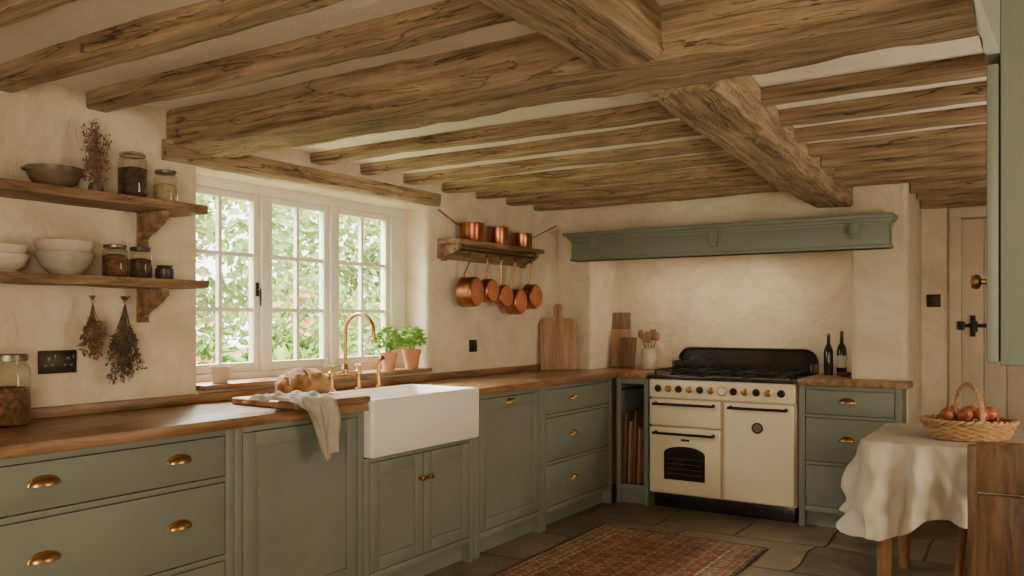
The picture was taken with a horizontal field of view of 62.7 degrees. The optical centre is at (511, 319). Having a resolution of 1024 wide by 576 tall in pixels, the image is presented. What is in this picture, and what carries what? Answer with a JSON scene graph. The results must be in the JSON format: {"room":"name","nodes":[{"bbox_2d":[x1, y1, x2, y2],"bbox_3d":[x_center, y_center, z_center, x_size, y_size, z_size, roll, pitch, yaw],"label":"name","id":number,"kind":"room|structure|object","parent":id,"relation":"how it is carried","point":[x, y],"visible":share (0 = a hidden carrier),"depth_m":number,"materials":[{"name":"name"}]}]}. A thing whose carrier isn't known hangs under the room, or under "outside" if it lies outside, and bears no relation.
{"room":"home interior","nodes":[
{"label":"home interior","id":0,"kind":"room"},
{"bbox_2d":[0,386,29,425],"bbox_3d":[-1.766,0.253,2.946,0.140,0.232,0.140,0,0,33],"label":"contents","id":1,"kind":"object","parent":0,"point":[14,400],"depth_m":2.90,"materials":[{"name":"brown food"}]},
{"bbox_2d":[118,166,146,196],"bbox_3d":[-1.523,-0.573,3.372,0.112,0.184,0.112,0,0,33],"label":"contents","id":2,"kind":"object","parent":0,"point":[132,181],"depth_m":3.33,"materials":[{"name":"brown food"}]},
{"bbox_2d":[129,258,151,277],"bbox_3d":[-1.504,-0.226,3.401,0.088,0.121,0.088,0,0,33],"label":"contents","id":3,"kind":"object","parent":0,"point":[138,267],"depth_m":3.37,"materials":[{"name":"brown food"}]},
{"bbox_2d":[0,83,556,407],"bbox_3d":[-1.563,0.150,3.848,0.380,2.500,8.200,0,0,33],"label":"wall","id":4,"kind":"structure","parent":0,"point":[41,123],"depth_m":3.56,"materials":[{"name":"beige paint"}]},
{"bbox_2d":[38,350,76,373],"bbox_3d":[-1.736,0.160,3.211,0.016,0.088,0.146,0,0,33],"label":"wall socket","id":5,"kind":"object","parent":4,"relation":"attached to","point":[53,361],"visible":1,"depth_m":3.21,"materials":[{"name":"brown metal"}]},
{"bbox_2d":[0,178,207,246],"bbox_3d":[-1.727,-0.392,3.025,0.229,0.176,1.335,0,0,33],"label":"wall shelf","id":6,"kind":"object","parent":4,"relation":"attached to","point":[152,213],"visible":0.98,"depth_m":3.23,"materials":[{"name":"brown wood"}]},
{"bbox_2d":[20,163,86,186],"bbox_3d":[-1.687,-0.520,3.097,0.195,0.079,0.195,0,0,-12],"label":"bowl","id":7,"kind":"object","parent":6,"relation":"on","point":[53,174],"visible":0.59,"depth_m":3.03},
{"bbox_2d":[80,118,112,190],"bbox_3d":[-1.616,-0.631,3.251,0.088,0.301,0.133,0,0,33],"label":"bunch","id":8,"kind":"object","parent":6,"relation":"on","point":[93,143],"visible":0.98,"depth_m":3.24,"materials":[{"name":"plant"}]},
{"bbox_2d":[118,151,146,196],"bbox_3d":[-1.523,-0.580,3.372,0.112,0.198,0.112,0,0,33],"label":"storage jar","id":9,"kind":"object","parent":6,"relation":"on","point":[132,181],"visible":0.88,"depth_m":3.33,"materials":[{"name":"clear glass"}]},
{"bbox_2d":[153,169,177,200],"bbox_3d":[-1.442,-0.551,3.498,0.096,0.140,0.096,0,0,33],"label":"storage jar","id":10,"kind":"object","parent":6,"relation":"on","point":[163,191],"visible":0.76,"depth_m":3.46,"materials":[{"name":"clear glass"}]},
{"bbox_2d":[0,271,208,322],"bbox_3d":[-1.726,-0.077,3.024,0.230,0.176,1.335,0,0,33],"label":"wall shelf","id":11,"kind":"object","parent":4,"relation":"attached to","point":[151,292],"visible":1,"depth_m":3.25,"materials":[{"name":"brown wood"}]},
{"bbox_2d":[0,252,28,271],"bbox_3d":[-1.784,-0.199,2.945,0.160,0.066,0.160,0,0,33],"label":"bowl","id":12,"kind":"object","parent":11,"relation":"on","point":[12,262],"visible":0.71,"depth_m":2.91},
{"bbox_2d":[34,250,93,274],"bbox_3d":[-1.664,-0.208,3.124,0.200,0.085,0.200,0,0,33],"label":"bowl","id":13,"kind":"object","parent":11,"relation":"on","point":[51,261],"visible":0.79,"depth_m":3.06,"materials":[{"name":"ceramic"}]},
{"bbox_2d":[33,239,94,252],"bbox_3d":[-1.664,-0.253,3.124,0.202,0.081,0.202,0,0,33],"label":"bowl","id":14,"kind":"object","parent":13,"relation":"on","point":[40,244],"visible":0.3,"depth_m":3.05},
{"bbox_2d":[78,286,108,360],"bbox_3d":[-1.617,0.015,3.254,0.066,0.291,0.110,0,0,43],"label":"bunch","id":15,"kind":"object","parent":11,"relation":"hanging from","point":[91,334],"visible":1,"depth_m":3.25,"materials":[{"name":"plant"}]},
{"bbox_2d":[101,244,127,276],"bbox_3d":[-1.564,-0.231,3.309,0.096,0.130,0.096,0,0,33],"label":"storage jar","id":16,"kind":"object","parent":11,"relation":"on","point":[111,264],"visible":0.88,"depth_m":3.27,"materials":[{"name":"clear glass"}]},
{"bbox_2d":[105,290,146,384],"bbox_3d":[-1.548,0.066,3.365,0.096,0.391,0.164,0,0,33],"label":"bunch","id":17,"kind":"object","parent":11,"relation":"hanging from","point":[127,340],"visible":1,"depth_m":3.35,"materials":[{"name":"plant"}]},
{"bbox_2d":[129,247,151,277],"bbox_3d":[-1.504,-0.230,3.401,0.088,0.128,0.088,0,0,33],"label":"storage jar","id":18,"kind":"object","parent":11,"relation":"on","point":[138,267],"visible":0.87,"depth_m":3.37,"materials":[{"name":"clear glass"}]},
{"bbox_2d":[155,265,173,278],"bbox_3d":[-1.445,-0.196,3.494,0.074,0.060,0.074,0,0,33],"label":"pot","id":19,"kind":"object","parent":11,"relation":"on","point":[162,271],"visible":0.82,"depth_m":3.46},
{"bbox_2d":[161,138,440,205],"bbox_3d":[-0.994,-0.730,4.410,0.124,0.090,1.920,0,0,33],"label":"lintel","id":20,"kind":"object","parent":4,"relation":"attached to","point":[286,172],"visible":0.88,"depth_m":4.19,"materials":[{"name":"brown wood"}]},
{"bbox_2d":[196,174,431,390],"bbox_3d":[-1.053,-0.190,4.493,0.285,1.010,1.675,0,0,33],"label":"window","id":21,"kind":"structure","parent":4,"relation":"in","point":[260,370],"depth_m":4.53,"materials":[{"name":"white paint"}]},
{"bbox_2d":[209,366,230,382],"bbox_3d":[-1.359,0.254,3.908,0.094,0.075,0.094,0,0,33],"label":"pot","id":22,"kind":"object","parent":21,"relation":"on","point":[219,374],"visible":1,"depth_m":3.88,"materials":[{"name":"ceramic"}]},
{"bbox_2d":[372,326,404,369],"bbox_3d":[-0.724,0.164,4.912,0.204,0.254,0.205,0,0,33],"label":"basil","id":23,"kind":"object","parent":21,"relation":"on","point":[388,363],"visible":0.95,"depth_m":4.88,"materials":[{"name":"plant"}]},
{"bbox_2d":[380,352,396,369],"bbox_3d":[-0.722,0.241,4.913,0.103,0.100,0.103,0,0,33],"label":"pot","id":24,"kind":"object","parent":23,"relation":"attached to","point":[388,363],"depth_m":4.88,"materials":[{"name":"ceramic"}]},
{"bbox_2d":[399,326,427,368],"bbox_3d":[-0.604,0.162,5.041,0.190,0.258,0.194,0,0,33],"label":"basil","id":25,"kind":"object","parent":21,"relation":"on","point":[411,356],"visible":0.9,"depth_m":5.01,"materials":[{"name":"plant"}]},
{"bbox_2d":[402,349,420,368],"bbox_3d":[-0.602,0.234,5.044,0.115,0.115,0.115,0,0,33],"label":"pot","id":26,"kind":"object","parent":25,"relation":"attached to","point":[411,357],"depth_m":5.01,"materials":[{"name":"ceramic"}]},
{"bbox_2d":[437,238,544,267],"bbox_3d":[-0.115,-0.435,5.599,0.170,0.129,1.030,0,0,33],"label":"shelf","id":27,"kind":"object","parent":4,"relation":"attached to","point":[457,249],"visible":1,"depth_m":5.54,"materials":[{"name":"brown wood"}]},
{"bbox_2d":[438,209,484,240],"bbox_3d":[-0.325,-0.595,5.318,0.341,0.189,0.162,0,0,-39],"label":"copper pot","id":28,"kind":"object","parent":27,"relation":"on","point":[468,230],"visible":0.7,"depth_m":5.30,"materials":[{"name":"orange metal"}]},
{"bbox_2d":[456,255,483,306],"bbox_3d":[-0.263,-0.246,5.332,0.098,0.331,0.196,0,0,27],"label":"copper pan","id":29,"kind":"object","parent":27,"relation":"hanging from","point":[469,290],"visible":1,"depth_m":5.28,"materials":[{"name":"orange metal"}]},
{"bbox_2d":[481,257,498,302],"bbox_3d":[-0.147,-0.262,5.478,0.063,0.298,0.158,0,-2,33],"label":"copper pan","id":30,"kind":"object","parent":27,"relation":"hanging from","point":[491,288],"visible":0.94,"depth_m":5.45,"materials":[{"name":"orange metal"}]},
{"bbox_2d":[487,225,508,244],"bbox_3d":[-0.084,-0.575,5.666,0.146,0.148,0.226,0,0,14],"label":"copper pot","id":31,"kind":"object","parent":27,"relation":"on","point":[497,234],"visible":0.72,"depth_m":5.57,"materials":[{"name":"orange metal"}]},
{"bbox_2d":[495,259,512,307],"bbox_3d":[-0.054,-0.247,5.615,0.053,0.329,0.154,0,1,38],"label":"copper pan","id":32,"kind":"object","parent":27,"relation":"hanging from","point":[505,297],"visible":0.93,"depth_m":5.59,"materials":[{"name":"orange metal"}]},
{"bbox_2d":[505,260,526,314],"bbox_3d":[0.029,-0.223,5.773,0.083,0.377,0.182,0,1,30],"label":"copper pan","id":33,"kind":"object","parent":27,"relation":"hanging from","point":[518,306],"visible":0.89,"depth_m":5.74,"materials":[{"name":"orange metal"}]},
{"bbox_2d":[522,262,542,309],"bbox_3d":[0.144,-0.243,5.944,0.073,0.337,0.182,0,0,33],"label":"copper pan","id":34,"kind":"object","parent":27,"relation":"hanging from","point":[533,292],"visible":0.94,"depth_m":5.91,"materials":[{"name":"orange metal"}]},
{"bbox_2d":[512,225,556,247],"bbox_3d":[0.159,-0.588,5.921,0.349,0.174,0.150,0,0,-25],"label":"copper pot","id":35,"kind":"object","parent":27,"relation":"on","point":[518,239],"visible":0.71,"depth_m":5.82,"materials":[{"name":"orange metal"}]},
{"bbox_2d":[0,0,986,197],"bbox_3d":[0.416,-0.954,2.553,5.150,0.192,8.450,0,0,33],"label":"ceiling","id":36,"kind":"structure","parent":0,"point":[81,18],"depth_m":2.88,"materials":[{"name":"paint"}]},
{"bbox_2d":[0,0,78,27],"bbox_3d":[-1.180,-0.860,2.164,2.080,0.079,0.106,0,0,33],"label":"joist","id":37,"kind":"object","parent":36,"relation":"attached to","point":[12,12],"visible":1,"depth_m":2.23,"materials":[{"name":"brown wood"}]},
{"bbox_2d":[0,0,339,93],"bbox_3d":[-0.981,-0.860,2.476,2.080,0.078,0.112,0,0,33],"label":"joist","id":38,"kind":"object","parent":36,"relation":"attached to","point":[201,20],"visible":1,"depth_m":2.52,"materials":[{"name":"brown wood"}]},
{"bbox_2d":[86,0,514,111],"bbox_3d":[-0.778,-0.859,2.792,2.080,0.081,0.109,0,0,33],"label":"joist","id":39,"kind":"object","parent":36,"relation":"attached to","point":[382,35],"visible":0.98,"depth_m":2.67,"materials":[{"name":"brown wood"}]},
{"bbox_2d":[310,101,679,165],"bbox_3d":[-0.149,-0.825,3.795,2.059,0.063,0.097,0,0,33],"label":"joist","id":40,"kind":"object","parent":36,"relation":"attached to","point":[649,112],"visible":0.97,"depth_m":3.66,"materials":[{"name":"brown wood"}]},
{"bbox_2d":[360,121,700,175],"bbox_3d":[0.047,-0.828,4.112,2.048,0.059,0.103,0,0,33],"label":"joist","id":41,"kind":"object","parent":36,"relation":"attached to","point":[674,130],"visible":0.93,"depth_m":4.01,"materials":[{"name":"brown wood"}]},
{"bbox_2d":[403,138,722,185],"bbox_3d":[0.243,-0.827,4.429,2.037,0.060,0.103,0,0,33],"label":"joist","id":42,"kind":"object","parent":36,"relation":"attached to","point":[639,153],"visible":0.94,"depth_m":4.35,"materials":[{"name":"brown wood"}]},
{"bbox_2d":[482,0,662,69],"bbox_3d":[-0.378,-0.811,1.227,0.233,0.175,2.862,0,0,31],"label":"ceiling beam","id":43,"kind":"structure","parent":36,"relation":"attached to","point":[608,34],"depth_m":2.19,"materials":[{"name":"brown wood"}]},
{"bbox_2d":[167,0,978,157],"bbox_3d":[0.534,-0.816,2.505,4.600,0.170,0.332,0,0,33],"label":"ceiling beam","id":44,"kind":"structure","parent":36,"relation":"attached to","point":[704,40],"depth_m":2.67,"materials":[{"name":"brown wood"}]},
{"bbox_2d":[441,152,740,192],"bbox_3d":[0.436,-0.824,4.741,2.026,0.065,0.096,0,0,33],"label":"joist","id":45,"kind":"object","parent":36,"relation":"attached to","point":[520,180],"visible":0.9,"depth_m":4.71,"materials":[{"name":"brown wood"}]},
{"bbox_2d":[476,164,758,198],"bbox_3d":[0.631,-0.827,5.056,2.015,0.060,0.098,0,0,33],"label":"joist","id":46,"kind":"object","parent":36,"relation":"attached to","point":[735,170],"visible":0.84,"depth_m":4.97,"materials":[{"name":"brown wood"}]},
{"bbox_2d":[507,174,769,205],"bbox_3d":[0.826,-0.828,5.372,2.004,0.057,0.100,0,0,33],"label":"joist","id":47,"kind":"object","parent":36,"relation":"attached to","point":[756,179],"visible":0.89,"depth_m":5.37,"materials":[{"name":"brown wood"}]},
{"bbox_2d":[534,184,783,210],"bbox_3d":[1.021,-0.828,5.687,1.993,0.057,0.104,0,0,33],"label":"joist","id":48,"kind":"object","parent":36,"relation":"attached to","point":[764,188],"visible":0.78,"depth_m":5.63,"materials":[{"name":"brown wood"}]},
{"bbox_2d":[648,73,852,206],"bbox_3d":[1.296,-0.782,4.038,0.267,0.171,3.126,0,0,29],"label":"ceiling beam","id":49,"kind":"structure","parent":36,"relation":"attached to","point":[728,112],"depth_m":3.30,"materials":[{"name":"brown wood"}]},
{"bbox_2d":[759,54,986,106],"bbox_3d":[1.887,-0.827,2.515,2.332,0.060,0.109,0,0,34],"label":"joist","id":50,"kind":"object","parent":36,"relation":"attached to","point":[973,65],"visible":0.79,"depth_m":2.89,"materials":[{"name":"brown wood"}]},
{"bbox_2d":[779,81,986,127],"bbox_3d":[2.078,-0.827,2.831,2.350,0.060,0.114,0,0,33],"label":"joist","id":51,"kind":"object","parent":36,"relation":"attached to","point":[951,96],"visible":0.84,"depth_m":3.21,"materials":[{"name":"brown wood"}]},
{"bbox_2d":[795,105,986,142],"bbox_3d":[2.268,-0.829,3.146,2.368,0.056,0.107,0,0,33],"label":"joist","id":52,"kind":"object","parent":36,"relation":"attached to","point":[973,114],"visible":0.83,"depth_m":3.53,"materials":[{"name":"brown wood"}]},
{"bbox_2d":[808,124,986,156],"bbox_3d":[2.459,-0.826,3.462,2.387,0.063,0.114,0,0,33],"label":"joist","id":53,"kind":"object","parent":36,"relation":"attached to","point":[976,133],"visible":0.88,"depth_m":3.86,"materials":[{"name":"brown wood"}]},
{"bbox_2d":[821,141,986,169],"bbox_3d":[2.654,-0.828,3.783,2.405,0.058,0.108,0,0,33],"label":"joist","id":54,"kind":"object","parent":36,"relation":"attached to","point":[835,161],"visible":0.67,"depth_m":4.20,"materials":[{"name":"brown wood"}]},
{"bbox_2d":[834,153,986,177],"bbox_3d":[2.844,-0.829,4.097,2.424,0.056,0.109,0,0,33],"label":"joist","id":55,"kind":"object","parent":36,"relation":"attached to","point":[974,159],"visible":0.71,"depth_m":4.50,"materials":[{"name":"brown wood"}]},
{"bbox_2d":[844,165,986,186],"bbox_3d":[3.036,-0.826,4.414,2.442,0.062,0.107,0,0,33],"label":"joist","id":56,"kind":"object","parent":36,"relation":"attached to","point":[945,174],"visible":0.77,"depth_m":4.83,"materials":[{"name":"brown wood"}]},
{"bbox_2d":[911,176,986,194],"bbox_3d":[3.383,-0.817,4.659,2.120,0.080,0.118,0,0,33],"label":"joist","id":57,"kind":"object","parent":36,"relation":"attached to","point":[978,182],"visible":0.43,"depth_m":5.07,"materials":[{"name":"brown wood"}]},
{"bbox_2d":[917,188,986,201],"bbox_3d":[3.547,-0.812,4.915,2.120,0.091,0.112,0,0,33],"label":"joist","id":58,"kind":"object","parent":36,"relation":"attached to","point":[975,192],"visible":0.35,"depth_m":5.34,"materials":[{"name":"brown wood"}]},
{"bbox_2d":[424,483,967,575],"bbox_3d":[0.424,1.350,2.548,5.130,0.100,8.450,0,0,33],"label":"floor","id":59,"kind":"structure","parent":0,"point":[794,549],"depth_m":4.95,"materials":[{"name":"stone"}]},
{"bbox_2d":[0,429,233,575],"bbox_3d":[-1.551,0.856,2.938,0.591,0.889,0.977,0,0,33],"label":"base cabinet","id":60,"kind":"object","parent":59,"relation":"on","point":[161,506],"visible":0.97,"depth_m":2.82,"materials":[{"name":"green paint"}]},
{"bbox_2d":[0,367,672,459],"bbox_3d":[-0.443,0.390,4.465,0.841,0.040,5.245,0,0,33],"label":"countertop","id":61,"kind":"structure","parent":60,"relation":"on","point":[65,433],"depth_m":3.19,"materials":[{"name":"brown wood"}]},
{"bbox_2d":[0,353,29,425],"bbox_3d":[-1.766,0.244,2.946,0.140,0.250,0.140,0,0,33],"label":"storage jar","id":62,"kind":"object","parent":61,"relation":"on","point":[14,400],"visible":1,"depth_m":2.90,"materials":[{"name":"clear glass"}]},
{"bbox_2d":[30,364,539,419],"bbox_3d":[-0.923,0.349,4.475,0.021,0.042,4.745,0,0,33],"label":"upstand","id":63,"kind":"object","parent":61,"relation":"on","point":[132,404],"depth_m":3.77,"materials":[{"name":"brown wood"}]},
{"bbox_2d":[242,390,340,460],"bbox_3d":[-0.896,0.440,3.468,0.232,0.291,0.350,0,0,33],"label":"tea towel","id":64,"kind":"object","parent":61,"relation":"on","point":[323,409],"visible":1,"depth_m":3.48,"materials":[{"name":"fabric"}]},
{"bbox_2d":[232,393,369,409],"bbox_3d":[-0.932,0.354,3.726,0.435,0.030,0.425,0,0,36],"label":"board","id":65,"kind":"object","parent":61,"relation":"on","point":[342,399],"visible":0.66,"depth_m":3.63,"materials":[{"name":"brown wood"}]},
{"bbox_2d":[275,368,331,393],"bbox_3d":[-0.955,0.278,3.851,0.256,0.122,0.204,0,0,-19],"label":"bread loaf","id":66,"kind":"object","parent":65,"relation":"on","point":[307,379],"visible":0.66,"depth_m":3.78,"materials":[{"name":"food"}]},
{"bbox_2d":[324,312,376,391],"bbox_3d":[-0.796,0.165,4.355,0.239,0.410,0.302,0,0,33],"label":"tap","id":67,"kind":"object","parent":61,"relation":"on","point":[358,372],"visible":0.94,"depth_m":4.39,"materials":[{"name":"gold metal"}]},
{"bbox_2d":[329,384,478,458],"bbox_3d":[-0.596,0.495,4.279,0.465,0.266,0.855,0,0,33],"label":"farmhouse sink","id":68,"kind":"object","parent":61,"relation":"in","point":[410,417],"visible":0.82,"depth_m":4.13,"materials":[{"name":"white ceramic"}]},
{"bbox_2d":[539,304,578,369],"bbox_3d":[0.346,0.126,6.252,0.290,0.489,0.085,0,0,-10],"label":"chopping board","id":69,"kind":"object","parent":61,"relation":"on","point":[558,335],"visible":1,"depth_m":6.24,"materials":[{"name":"brown wood"}]},
{"bbox_2d":[611,329,630,367],"bbox_3d":[0.849,0.220,6.519,0.150,0.298,0.058,0,0,13],"label":"serving board","id":70,"kind":"object","parent":61,"relation":"on","point":[616,333],"visible":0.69,"depth_m":6.52,"materials":[{"name":"brown wood"}]},
{"bbox_2d":[612,313,630,328],"bbox_3d":[0.861,0.154,6.622,0.150,0.428,0.068,0,0,4],"label":"serving board","id":71,"kind":"object","parent":61,"relation":"on","point":[619,320],"visible":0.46,"depth_m":6.63,"materials":[{"name":"brown wood"}]},
{"bbox_2d":[618,337,636,367],"bbox_3d":[0.886,0.250,6.441,0.130,0.236,0.063,0,0,24],"label":"serving board","id":72,"kind":"object","parent":61,"relation":"on","point":[627,350],"visible":1,"depth_m":6.43,"materials":[{"name":"brown wood"}]},
{"bbox_2d":[641,348,656,369],"bbox_3d":[1.026,0.289,6.300,0.120,0.160,0.120,0,0,33],"label":"utensil crock","id":73,"kind":"object","parent":61,"relation":"on","point":[648,355],"visible":0.99,"depth_m":6.25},
{"bbox_2d":[234,411,363,575],"bbox_3d":[-1.104,0.856,3.662,0.565,0.889,0.717,0,0,33],"label":"base cabinet","id":74,"kind":"object","parent":59,"relation":"on","point":[298,512],"visible":0.67,"depth_m":3.49,"materials":[{"name":"green paint"}]},
{"bbox_2d":[364,438,473,575],"bbox_3d":[-0.661,0.966,4.322,0.599,0.668,0.867,0,0,33],"label":"base cabinet","id":75,"kind":"object","parent":59,"relation":"on","point":[419,503],"visible":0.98,"depth_m":4.16,"materials":[{"name":"green paint"}]},
{"bbox_2d":[474,387,542,559],"bbox_3d":[-0.233,0.856,4.998,0.591,0.889,0.727,0,0,33],"label":"base cabinet","id":76,"kind":"object","parent":59,"relation":"on","point":[508,447],"visible":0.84,"depth_m":4.85,"materials":[{"name":"green paint"}]},
{"bbox_2d":[543,378,611,530],"bbox_3d":[0.225,0.856,5.714,0.591,0.889,0.967,0,0,33],"label":"base cabinet","id":77,"kind":"object","parent":59,"relation":"on","point":[577,417],"visible":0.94,"depth_m":5.54,"materials":[{"name":"green paint"}]},
{"bbox_2d":[489,524,767,575],"bbox_3d":[0.502,1.294,4.237,1.047,0.012,1.961,0,0,33],"label":"patterned rug","id":78,"kind":"object","parent":59,"relation":"on","point":[604,549],"visible":1,"depth_m":4.58,"materials":[{"name":"fabric"}]},
{"bbox_2d":[617,378,654,505],"bbox_3d":[0.968,0.856,6.117,0.240,0.889,0.450,0,0,33],"label":"base cabinet","id":79,"kind":"object","parent":59,"relation":"on","point":[632,393],"visible":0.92,"depth_m":5.98,"materials":[{"name":"green paint"}]},
{"bbox_2d":[623,411,633,482],"bbox_3d":[0.884,0.910,6.111,0.017,0.500,0.300,2,1,33],"label":"serving board","id":80,"kind":"object","parent":79,"relation":"in","point":[629,416],"visible":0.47,"depth_m":5.99,"materials":[{"name":"brown wood"}]},
{"bbox_2d":[628,420,633,482],"bbox_3d":[0.914,0.940,6.092,0.017,0.440,0.300,2,1,33],"label":"serving board","id":81,"kind":"object","parent":79,"relation":"in","point":[631,423],"visible":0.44,"depth_m":5.97,"materials":[{"name":"brown wood"}]},
{"bbox_2d":[621,384,643,484],"bbox_3d":[0.974,0.805,6.125,0.216,0.789,0.430,0,0,33],"label":"shelf","id":82,"kind":"object","parent":79,"relation":"attached to","point":[632,395],"depth_m":6.09,"materials":[{"name":"wood"}]},
{"bbox_2d":[632,408,643,483],"bbox_3d":[0.945,0.900,6.072,0.017,0.520,0.300,2,1,33],"label":"serving board","id":83,"kind":"object","parent":79,"relation":"in","point":[638,414],"visible":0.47,"depth_m":5.96,"materials":[{"name":"brown wood"}]},
{"bbox_2d":[637,427,642,483],"bbox_3d":[0.974,0.960,6.054,0.017,0.400,0.300,2,1,33],"label":"serving board","id":84,"kind":"object","parent":79,"relation":"in","point":[640,431],"visible":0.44,"depth_m":5.93,"materials":[{"name":"brown wood"}]},
{"bbox_2d":[647,347,818,522],"bbox_3d":[1.529,0.751,5.825,1.019,1.098,0.697,0,0,33],"label":"range cooker","id":85,"kind":"object","parent":59,"relation":"on","point":[724,430],"visible":0.99,"depth_m":5.60,"materials":[{"name":"beige metal"}]},
{"bbox_2d":[647,372,808,383],"bbox_3d":[1.539,0.394,5.841,1.008,0.024,0.650,0,0,33],"label":"cooktop","id":86,"kind":"object","parent":85,"relation":"in","point":[668,377],"depth_m":5.66,"materials":[{"name":"black metal"}]},
{"bbox_2d":[672,347,818,375],"bbox_3d":[1.661,0.292,6.030,1.019,0.180,0.210,0,0,33],"label":"backsplash","id":87,"kind":"structure","parent":85,"relation":"attached to","point":[776,358],"depth_m":6.06,"materials":[{"name":"black metal"}]},
{"bbox_2d":[799,385,905,537],"bbox_3d":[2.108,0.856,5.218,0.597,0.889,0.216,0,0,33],"label":"base cabinet","id":88,"kind":"object","parent":59,"relation":"on","point":[833,421],"visible":0.7,"depth_m":5.21,"materials":[{"name":"green paint"}]},
{"bbox_2d":[797,373,912,389],"bbox_3d":[2.257,0.390,5.420,0.637,0.040,0.725,0,0,33],"label":"countertop","id":89,"kind":"structure","parent":88,"relation":"on","point":[834,380],"depth_m":5.14,"materials":[{"name":"brown wood"}]},
{"bbox_2d":[824,333,832,374],"bbox_3d":[2.119,0.229,5.624,0.060,0.280,0.060,0,0,33],"label":"wine bottle","id":90,"kind":"object","parent":89,"relation":"on","point":[828,350],"visible":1,"depth_m":5.60,"materials":[{"name":"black glass"}]},
{"bbox_2d":[836,331,846,375],"bbox_3d":[2.197,0.222,5.598,0.066,0.295,0.066,0,0,33],"label":"wine bottle","id":91,"kind":"object","parent":89,"relation":"on","point":[841,357],"visible":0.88,"depth_m":5.58,"materials":[{"name":"black glass"}]},
{"bbox_2d":[876,532,910,575],"bbox_3d":[2.382,0.927,3.818,1.340,0.745,0.800,0,0,33],"label":"dining table","id":92,"kind":"object","parent":59,"relation":"on","point":[884,547],"visible":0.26,"depth_m":3.85,"materials":[{"name":"brown wood"}]},
{"bbox_2d":[836,423,1023,540],"bbox_3d":[2.365,0.776,3.819,1.794,0.449,1.186,0,0,33],"label":"tablecloth","id":93,"kind":"object","parent":92,"relation":"on","point":[899,478],"visible":0.8,"depth_m":3.73,"materials":[{"name":"fabric"}]},
{"bbox_2d":[919,382,1019,441],"bbox_3d":[2.116,0.416,3.893,0.420,0.260,0.339,0,0,2],"label":"wicker basket","id":94,"kind":"object","parent":93,"relation":"on","point":[958,430],"visible":0.93,"depth_m":3.77,"materials":[{"name":"wicker"}]},
{"bbox_2d":[954,527,967,575],"bbox_3d":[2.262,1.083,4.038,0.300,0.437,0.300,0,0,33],"label":"table leg","id":95,"kind":"object","parent":59,"relation":"on","point":[962,535],"visible":0.07,"depth_m":4.00,"materials":[{"name":"brown wood"}]},
{"bbox_2d":[967,441,1023,575],"bbox_3d":[1.832,0.846,2.840,0.502,0.907,0.521,0,0,30],"label":"dining chair","id":96,"kind":"object","parent":59,"relation":"on","point":[995,523],"visible":1,"depth_m":2.74,"materials":[{"name":"brown wood"}]},
{"bbox_2d":[557,184,918,483],"bbox_3d":[1.523,0.175,6.029,2.470,2.250,0.500,0,0,33],"label":"wall","id":97,"kind":"structure","parent":0,"point":[885,282],"depth_m":5.53,"materials":[{"name":"beige paint"}]},
{"bbox_2d":[562,212,897,261],"bbox_3d":[1.377,-0.542,5.718,2.270,0.205,0.178,0,0,33],"label":"mantel shelf","id":98,"kind":"object","parent":97,"relation":"attached to","point":[863,231],"visible":1,"depth_m":5.58,"materials":[{"name":"green paint"}]},
{"bbox_2d":[619,201,921,424],"bbox_3d":[1.626,0.100,6.468,2.770,2.400,0.350,0,0,33],"label":"wall","id":99,"kind":"structure","parent":0,"point":[784,300],"depth_m":6.20,"materials":[{"name":"beige paint"}]},
{"bbox_2d":[922,205,986,415],"bbox_3d":[3.701,0.100,5.230,2.400,2.400,0.200,0,0,33],"label":"wall","id":100,"kind":"structure","parent":0,"point":[935,222],"depth_m":5.66,"materials":[{"name":"beige paint"}]},
{"bbox_2d":[921,196,986,209],"bbox_3d":[3.616,-0.782,5.116,2.020,0.077,0.121,0,0,33],"label":"lintel","id":101,"kind":"object","parent":100,"relation":"attached to","point":[975,200],"visible":0.41,"depth_m":5.51,"materials":[{"name":"brown wood"}]},
{"bbox_2d":[949,206,1023,430],"bbox_3d":[3.324,0.278,5.382,0.920,2.045,0.150,0,0,33],"label":"door","id":102,"kind":"structure","parent":100,"relation":"in","point":[1001,386],"depth_m":5.55,"materials":[{"name":"beige paint"}]},
{"bbox_3d":[1.678,0.200,1.046,1.100,2.200,0.530,0,0,33],"label":"wall partition","id":103,"kind":"structure","parent":0,"visible":0},
{"bbox_2d":[970,0,1023,365],"bbox_3d":[1.033,-0.365,1.452,0.421,0.880,0.412,0,0,33],"label":"upper cabinet","id":104,"kind":"object","parent":103,"relation":"attached to","point":[1000,23],"visible":1,"depth_m":1.38,"materials":[{"name":"green paint"}]},
{"label":"outside","id":105,"kind":"structure","parent":0,"visible":0},
{"bbox_2d":[201,347,378,362],"bbox_3d":[-14.333,1.550,18.069,36.380,0.100,45.000,0,0,33],"label":"lawn","id":106,"kind":"structure","parent":105,"point":[240,349],"depth_m":35.49,"materials":[{"name":"green plant"}]},
{"bbox_2d":[196,194,318,363],"bbox_3d":[-5.684,-1.015,13.365,5.644,5.033,4.781,0,0,-36],"label":"foliage","id":107,"kind":"object","parent":106,"relation":"on","point":[205,226],"visible":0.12,"depth_m":13.27,"materials":[{"name":"green plant"}]},
{"bbox_2d":[196,300,357,364],"bbox_3d":[-2.457,0.646,8.518,2.247,1.717,1.826,0,0,-40],"label":"bush","id":108,"kind":"object","parent":106,"relation":"on","point":[308,334],"visible":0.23,"depth_m":8.41,"materials":[{"name":"green plant"}]},
{"bbox_2d":[230,206,380,354],"bbox_3d":[-3.265,-0.900,19.176,6.228,4.797,5.000,0,0,33],"label":"bush","id":109,"kind":"object","parent":106,"relation":"on","point":[350,273],"visible":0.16,"depth_m":18.86,"materials":[{"name":"green plant"}]},
{"bbox_2d":[239,267,380,355],"bbox_3d":[-2.199,0.403,10.981,1.969,2.202,2.604,0,0,33],"label":"bush","id":110,"kind":"object","parent":106,"relation":"on","point":[287,286],"visible":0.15,"depth_m":10.54,"materials":[{"name":"green plant"}]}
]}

